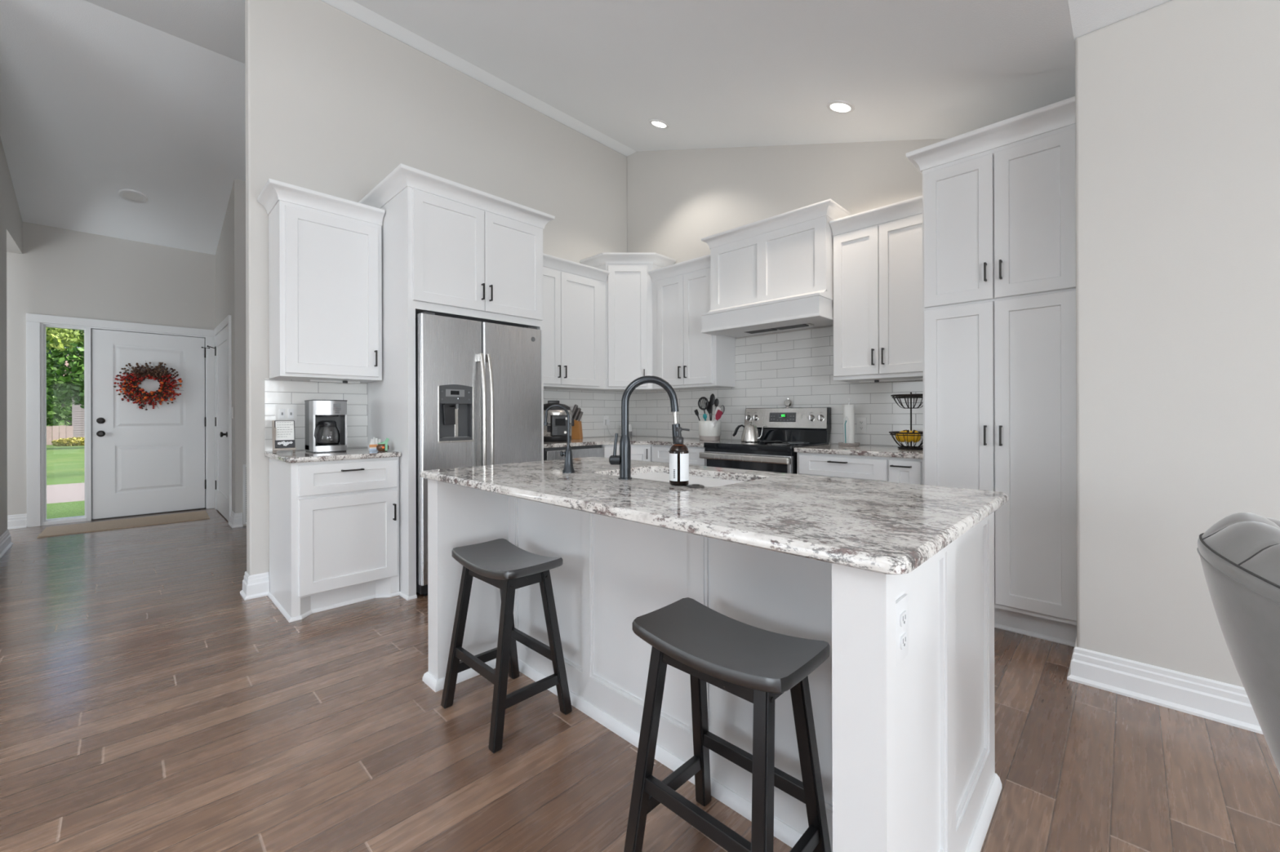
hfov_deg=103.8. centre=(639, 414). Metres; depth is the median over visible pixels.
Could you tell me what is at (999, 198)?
pantry cabinet
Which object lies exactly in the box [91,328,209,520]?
door
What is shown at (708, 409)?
spatula
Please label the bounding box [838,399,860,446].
paper towel holder
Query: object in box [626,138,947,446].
wall
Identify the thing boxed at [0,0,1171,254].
ceiling
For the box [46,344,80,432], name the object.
tree
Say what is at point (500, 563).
bar stool
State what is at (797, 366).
tile backsplash
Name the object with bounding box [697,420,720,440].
utensil crock
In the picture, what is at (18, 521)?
baseboard
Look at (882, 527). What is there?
island countertop
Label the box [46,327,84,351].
tree
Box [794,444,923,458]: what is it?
countertop
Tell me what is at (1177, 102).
wall
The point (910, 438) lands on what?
banana bunch
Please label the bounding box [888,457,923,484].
base cabinet
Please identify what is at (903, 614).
receptacle
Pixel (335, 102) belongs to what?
wall
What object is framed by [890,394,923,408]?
basket
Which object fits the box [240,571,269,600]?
baseboard
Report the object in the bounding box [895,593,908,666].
wall outlet
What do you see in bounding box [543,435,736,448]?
countertop
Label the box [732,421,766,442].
gooseneck kettle
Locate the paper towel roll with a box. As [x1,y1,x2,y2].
[843,404,854,443]
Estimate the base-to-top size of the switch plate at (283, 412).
0.118 m
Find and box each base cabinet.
[267,457,399,622]
[601,444,652,462]
[651,444,704,466]
[796,452,888,482]
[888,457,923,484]
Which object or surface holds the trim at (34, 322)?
attached to the wall at (59, 272)
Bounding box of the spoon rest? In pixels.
[764,440,782,443]
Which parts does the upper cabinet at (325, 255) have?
crown molding, door, handle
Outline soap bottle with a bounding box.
[669,426,689,485]
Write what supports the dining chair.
on the floor
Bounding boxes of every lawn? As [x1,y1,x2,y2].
[46,444,84,484]
[46,500,84,519]
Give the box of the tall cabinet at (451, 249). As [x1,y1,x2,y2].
[358,164,555,600]
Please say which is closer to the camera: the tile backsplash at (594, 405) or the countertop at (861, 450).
the countertop at (861, 450)
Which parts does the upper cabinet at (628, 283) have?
door, crown molding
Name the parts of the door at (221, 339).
knob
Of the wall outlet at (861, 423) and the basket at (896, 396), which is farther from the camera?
the wall outlet at (861, 423)
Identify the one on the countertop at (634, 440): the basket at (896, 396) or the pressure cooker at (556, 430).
the pressure cooker at (556, 430)
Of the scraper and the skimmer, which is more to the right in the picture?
the scraper
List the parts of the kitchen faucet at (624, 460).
lever, spout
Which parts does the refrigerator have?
freezer door, control panel, trim, handle, handle, fridge door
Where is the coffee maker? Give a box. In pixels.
[304,400,346,453]
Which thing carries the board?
on the easel
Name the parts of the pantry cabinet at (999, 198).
door, door, handle, handle, crown molding, handle, handle, shoe molding, door, door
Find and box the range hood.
[700,199,852,337]
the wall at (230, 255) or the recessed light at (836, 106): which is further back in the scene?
the wall at (230, 255)
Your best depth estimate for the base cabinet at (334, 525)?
2.99 m
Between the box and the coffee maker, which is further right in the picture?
the box
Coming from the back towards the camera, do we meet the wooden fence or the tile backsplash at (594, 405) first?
the wooden fence
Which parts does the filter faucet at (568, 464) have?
spout, lever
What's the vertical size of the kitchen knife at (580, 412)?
0.104 m
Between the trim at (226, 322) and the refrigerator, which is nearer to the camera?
the refrigerator
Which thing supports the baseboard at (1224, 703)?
attached to the wall at (1177, 102)
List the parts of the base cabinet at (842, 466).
handle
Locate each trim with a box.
[26,313,214,527]
[213,315,231,522]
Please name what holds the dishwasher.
on the floor
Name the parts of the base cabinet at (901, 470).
handle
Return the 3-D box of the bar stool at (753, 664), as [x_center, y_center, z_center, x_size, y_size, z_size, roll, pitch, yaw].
[0.214,0.842,1.249,0.440,0.610,0.338,0,0,44]
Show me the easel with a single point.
(273, 429)
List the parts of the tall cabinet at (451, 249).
panel, shoe molding, door, crown molding, handle, handle, door, panel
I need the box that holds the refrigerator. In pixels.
[415,311,542,595]
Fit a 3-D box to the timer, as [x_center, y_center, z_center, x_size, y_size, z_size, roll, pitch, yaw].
[1.226,-0.096,4.161,0.060,0.078,0.044,0,0,44]
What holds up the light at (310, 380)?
attached to the upper cabinet at (325, 255)
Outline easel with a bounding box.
[271,420,296,453]
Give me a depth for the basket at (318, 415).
3.18 m
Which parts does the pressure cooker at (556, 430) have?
lid handle, lid, control panel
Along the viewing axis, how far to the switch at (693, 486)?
1.65 m
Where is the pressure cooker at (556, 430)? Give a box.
[543,400,573,442]
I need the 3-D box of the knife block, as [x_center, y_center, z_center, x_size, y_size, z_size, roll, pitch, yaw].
[-0.633,0.132,4.793,0.155,0.204,0.110,0,0,6]
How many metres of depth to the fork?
4.57 m
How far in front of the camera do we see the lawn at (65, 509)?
6.97 m
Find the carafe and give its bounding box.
[314,420,340,444]
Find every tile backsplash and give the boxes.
[264,378,368,452]
[543,388,623,437]
[628,326,923,447]
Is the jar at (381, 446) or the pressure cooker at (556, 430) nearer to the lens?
the jar at (381, 446)
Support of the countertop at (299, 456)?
on the base cabinet at (334, 525)
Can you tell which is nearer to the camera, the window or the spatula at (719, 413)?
the spatula at (719, 413)
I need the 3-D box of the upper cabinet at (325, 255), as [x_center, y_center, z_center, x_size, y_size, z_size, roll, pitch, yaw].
[-2.071,-0.803,3.280,0.382,1.142,0.635,0,0,44]
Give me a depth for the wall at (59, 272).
5.50 m
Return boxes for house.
[62,355,84,438]
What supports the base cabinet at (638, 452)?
on the floor
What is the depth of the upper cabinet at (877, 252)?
3.40 m
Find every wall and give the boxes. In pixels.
[0,137,22,536]
[6,222,215,515]
[215,178,246,526]
[244,0,626,575]
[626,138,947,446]
[1075,0,1279,687]
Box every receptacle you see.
[899,610,906,626]
[899,632,906,649]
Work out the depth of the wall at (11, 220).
4.38 m
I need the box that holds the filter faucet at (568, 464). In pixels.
[543,404,574,473]
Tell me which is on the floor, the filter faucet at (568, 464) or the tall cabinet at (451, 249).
the tall cabinet at (451, 249)
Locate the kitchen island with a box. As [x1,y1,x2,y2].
[422,472,1001,851]
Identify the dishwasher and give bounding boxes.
[543,444,603,461]
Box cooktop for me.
[703,440,829,452]
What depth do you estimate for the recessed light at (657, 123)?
4.41 m
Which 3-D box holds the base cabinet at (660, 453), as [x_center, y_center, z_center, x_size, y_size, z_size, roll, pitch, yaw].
[0.518,0.704,4.450,0.606,0.884,0.657,0,0,44]
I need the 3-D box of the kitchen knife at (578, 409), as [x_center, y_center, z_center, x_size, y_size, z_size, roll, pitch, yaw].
[-0.602,-0.002,4.755,0.068,0.122,0.020,0,0,6]
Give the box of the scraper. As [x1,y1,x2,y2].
[714,406,720,421]
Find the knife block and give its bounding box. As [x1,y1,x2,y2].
[571,419,582,439]
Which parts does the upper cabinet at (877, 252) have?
door, handle, crown molding, handle, door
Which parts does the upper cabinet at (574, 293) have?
door, handle, handle, crown molding, door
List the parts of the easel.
leg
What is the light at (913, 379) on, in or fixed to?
attached to the upper cabinet at (877, 252)
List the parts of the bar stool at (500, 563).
leg, leg, seat, leg, leg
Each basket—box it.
[317,414,338,417]
[888,431,923,448]
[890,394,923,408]
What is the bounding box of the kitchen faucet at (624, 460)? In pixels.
[608,375,681,479]
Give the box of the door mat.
[36,511,209,537]
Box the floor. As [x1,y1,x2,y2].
[0,508,1279,851]
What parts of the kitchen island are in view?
support post, panel, shoe molding, support post, panel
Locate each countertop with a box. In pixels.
[264,447,400,463]
[420,457,1008,574]
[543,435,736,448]
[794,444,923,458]
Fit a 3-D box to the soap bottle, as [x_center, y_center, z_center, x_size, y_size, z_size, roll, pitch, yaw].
[0.135,0.141,1.711,0.070,0.197,0.066,0,0,0]
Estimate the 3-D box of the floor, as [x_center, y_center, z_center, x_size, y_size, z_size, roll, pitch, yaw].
[-1.819,1.212,1.008,12.618,0.120,9.098,0,0,44]
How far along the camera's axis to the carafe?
3.18 m
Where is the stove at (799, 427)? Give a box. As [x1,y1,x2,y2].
[698,407,831,474]
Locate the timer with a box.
[784,398,791,408]
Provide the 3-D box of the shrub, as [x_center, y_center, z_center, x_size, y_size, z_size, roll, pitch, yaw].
[-34.777,1.724,30.935,1.103,0.724,1.940,0,0,44]
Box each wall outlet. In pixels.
[603,415,613,435]
[856,417,866,433]
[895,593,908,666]
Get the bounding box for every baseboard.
[0,528,13,559]
[7,513,26,529]
[228,511,243,528]
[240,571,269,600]
[1066,637,1263,734]
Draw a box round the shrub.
[51,436,84,446]
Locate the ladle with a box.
[714,398,719,419]
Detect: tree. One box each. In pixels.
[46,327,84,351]
[46,327,84,408]
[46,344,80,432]
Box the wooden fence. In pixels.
[46,425,73,444]
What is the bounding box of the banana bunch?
[895,429,920,442]
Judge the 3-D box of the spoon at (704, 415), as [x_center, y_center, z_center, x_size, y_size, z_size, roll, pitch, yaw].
[0.582,0.086,4.473,0.044,0.190,0.025,0,0,44]
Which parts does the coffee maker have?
water tank, post, lid, plate, warming plate, post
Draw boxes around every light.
[118,189,147,203]
[309,379,359,383]
[648,119,669,128]
[826,100,855,113]
[858,377,922,382]
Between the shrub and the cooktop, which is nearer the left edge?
the shrub
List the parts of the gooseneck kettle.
handle, lid, spout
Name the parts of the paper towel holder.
tension arm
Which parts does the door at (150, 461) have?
knob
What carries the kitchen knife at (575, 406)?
in the knife block
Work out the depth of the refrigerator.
3.37 m
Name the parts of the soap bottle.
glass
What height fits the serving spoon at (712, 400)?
0.370 m
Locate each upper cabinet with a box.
[257,178,385,382]
[542,253,609,390]
[580,253,675,391]
[648,254,735,390]
[829,195,922,382]
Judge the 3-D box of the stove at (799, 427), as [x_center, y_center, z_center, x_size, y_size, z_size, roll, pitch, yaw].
[0.984,0.514,3.943,0.760,1.140,0.708,0,0,44]
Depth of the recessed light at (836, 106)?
3.29 m
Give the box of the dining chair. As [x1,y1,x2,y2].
[1196,512,1279,774]
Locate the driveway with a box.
[46,482,84,503]
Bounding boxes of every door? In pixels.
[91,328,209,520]
[206,325,228,520]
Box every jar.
[376,438,389,451]
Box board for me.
[274,420,295,448]
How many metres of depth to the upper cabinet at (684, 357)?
4.56 m
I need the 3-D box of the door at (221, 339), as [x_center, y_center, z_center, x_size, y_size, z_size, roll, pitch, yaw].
[-4.825,0.092,5.739,1.074,2.113,0.098,0,0,44]
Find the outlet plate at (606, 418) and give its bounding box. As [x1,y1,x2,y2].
[603,415,608,426]
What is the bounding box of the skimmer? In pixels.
[697,396,708,419]
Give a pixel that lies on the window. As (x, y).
(87, 331)
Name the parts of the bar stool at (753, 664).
leg, leg, seat, leg, leg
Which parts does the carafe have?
handle, lid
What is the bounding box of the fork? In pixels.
[693,408,700,421]
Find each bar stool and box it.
[440,538,572,753]
[623,597,831,851]
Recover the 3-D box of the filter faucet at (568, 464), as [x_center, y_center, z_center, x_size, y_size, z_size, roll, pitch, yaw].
[-0.336,0.099,2.086,0.131,0.283,0.052,0,0,2]
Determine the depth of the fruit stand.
3.30 m
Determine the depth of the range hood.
3.83 m
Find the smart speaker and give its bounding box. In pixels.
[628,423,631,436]
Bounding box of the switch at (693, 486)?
[687,484,704,488]
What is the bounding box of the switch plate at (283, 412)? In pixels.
[275,404,297,422]
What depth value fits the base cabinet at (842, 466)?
3.25 m
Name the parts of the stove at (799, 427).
handle, knob, oven door, control trim, knob, display panel, console panel, knob, knob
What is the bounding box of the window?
[43,324,91,525]
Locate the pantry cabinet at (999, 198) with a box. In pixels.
[906,96,1076,646]
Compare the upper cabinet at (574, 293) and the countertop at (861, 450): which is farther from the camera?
the upper cabinet at (574, 293)
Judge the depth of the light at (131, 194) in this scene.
5.12 m
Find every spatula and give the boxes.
[706,401,711,421]
[713,409,722,426]
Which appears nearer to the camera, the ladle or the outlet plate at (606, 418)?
the ladle
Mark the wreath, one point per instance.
(162, 392)
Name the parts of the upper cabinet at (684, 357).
door, handle, crown molding, handle, door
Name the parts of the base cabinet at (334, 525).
shoe molding, drawer, door, handle, handle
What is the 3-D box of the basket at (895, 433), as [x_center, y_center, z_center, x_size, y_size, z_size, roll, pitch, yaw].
[1.794,0.166,3.321,0.266,0.102,0.266,0,0,44]
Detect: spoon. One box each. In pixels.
[702,413,706,421]
[709,393,715,421]
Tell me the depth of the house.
34.67 m
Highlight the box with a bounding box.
[368,437,380,451]
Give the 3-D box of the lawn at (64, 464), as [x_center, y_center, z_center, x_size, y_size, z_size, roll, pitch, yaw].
[-32.767,1.987,30.561,60.400,1.190,30.000,0,0,44]
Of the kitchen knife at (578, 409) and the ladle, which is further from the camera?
the kitchen knife at (578, 409)
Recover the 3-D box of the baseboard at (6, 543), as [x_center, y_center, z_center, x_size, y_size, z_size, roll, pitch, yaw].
[-4.979,1.091,3.765,1.990,0.141,0.155,0,0,44]
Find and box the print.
[277,440,293,446]
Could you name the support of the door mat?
on the floor
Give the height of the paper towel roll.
0.290 m
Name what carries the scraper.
in the utensil crock
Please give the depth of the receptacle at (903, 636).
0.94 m
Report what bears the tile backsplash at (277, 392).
attached to the wall at (335, 102)
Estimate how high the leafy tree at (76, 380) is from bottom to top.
8.670 m
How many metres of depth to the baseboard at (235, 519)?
5.18 m
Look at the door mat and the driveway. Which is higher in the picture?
the driveway
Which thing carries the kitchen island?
on the floor
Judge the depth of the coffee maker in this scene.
3.19 m
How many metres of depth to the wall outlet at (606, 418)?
5.28 m
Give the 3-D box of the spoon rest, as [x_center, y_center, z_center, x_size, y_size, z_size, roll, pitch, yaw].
[1.026,0.209,3.874,0.153,0.022,0.104,0,0,44]
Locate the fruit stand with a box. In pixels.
[888,392,923,449]
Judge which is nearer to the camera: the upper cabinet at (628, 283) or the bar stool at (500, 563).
the bar stool at (500, 563)
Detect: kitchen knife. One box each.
[571,404,577,418]
[573,408,579,420]
[576,411,582,421]
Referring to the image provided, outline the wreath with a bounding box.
[113,360,182,410]
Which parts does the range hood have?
crown molding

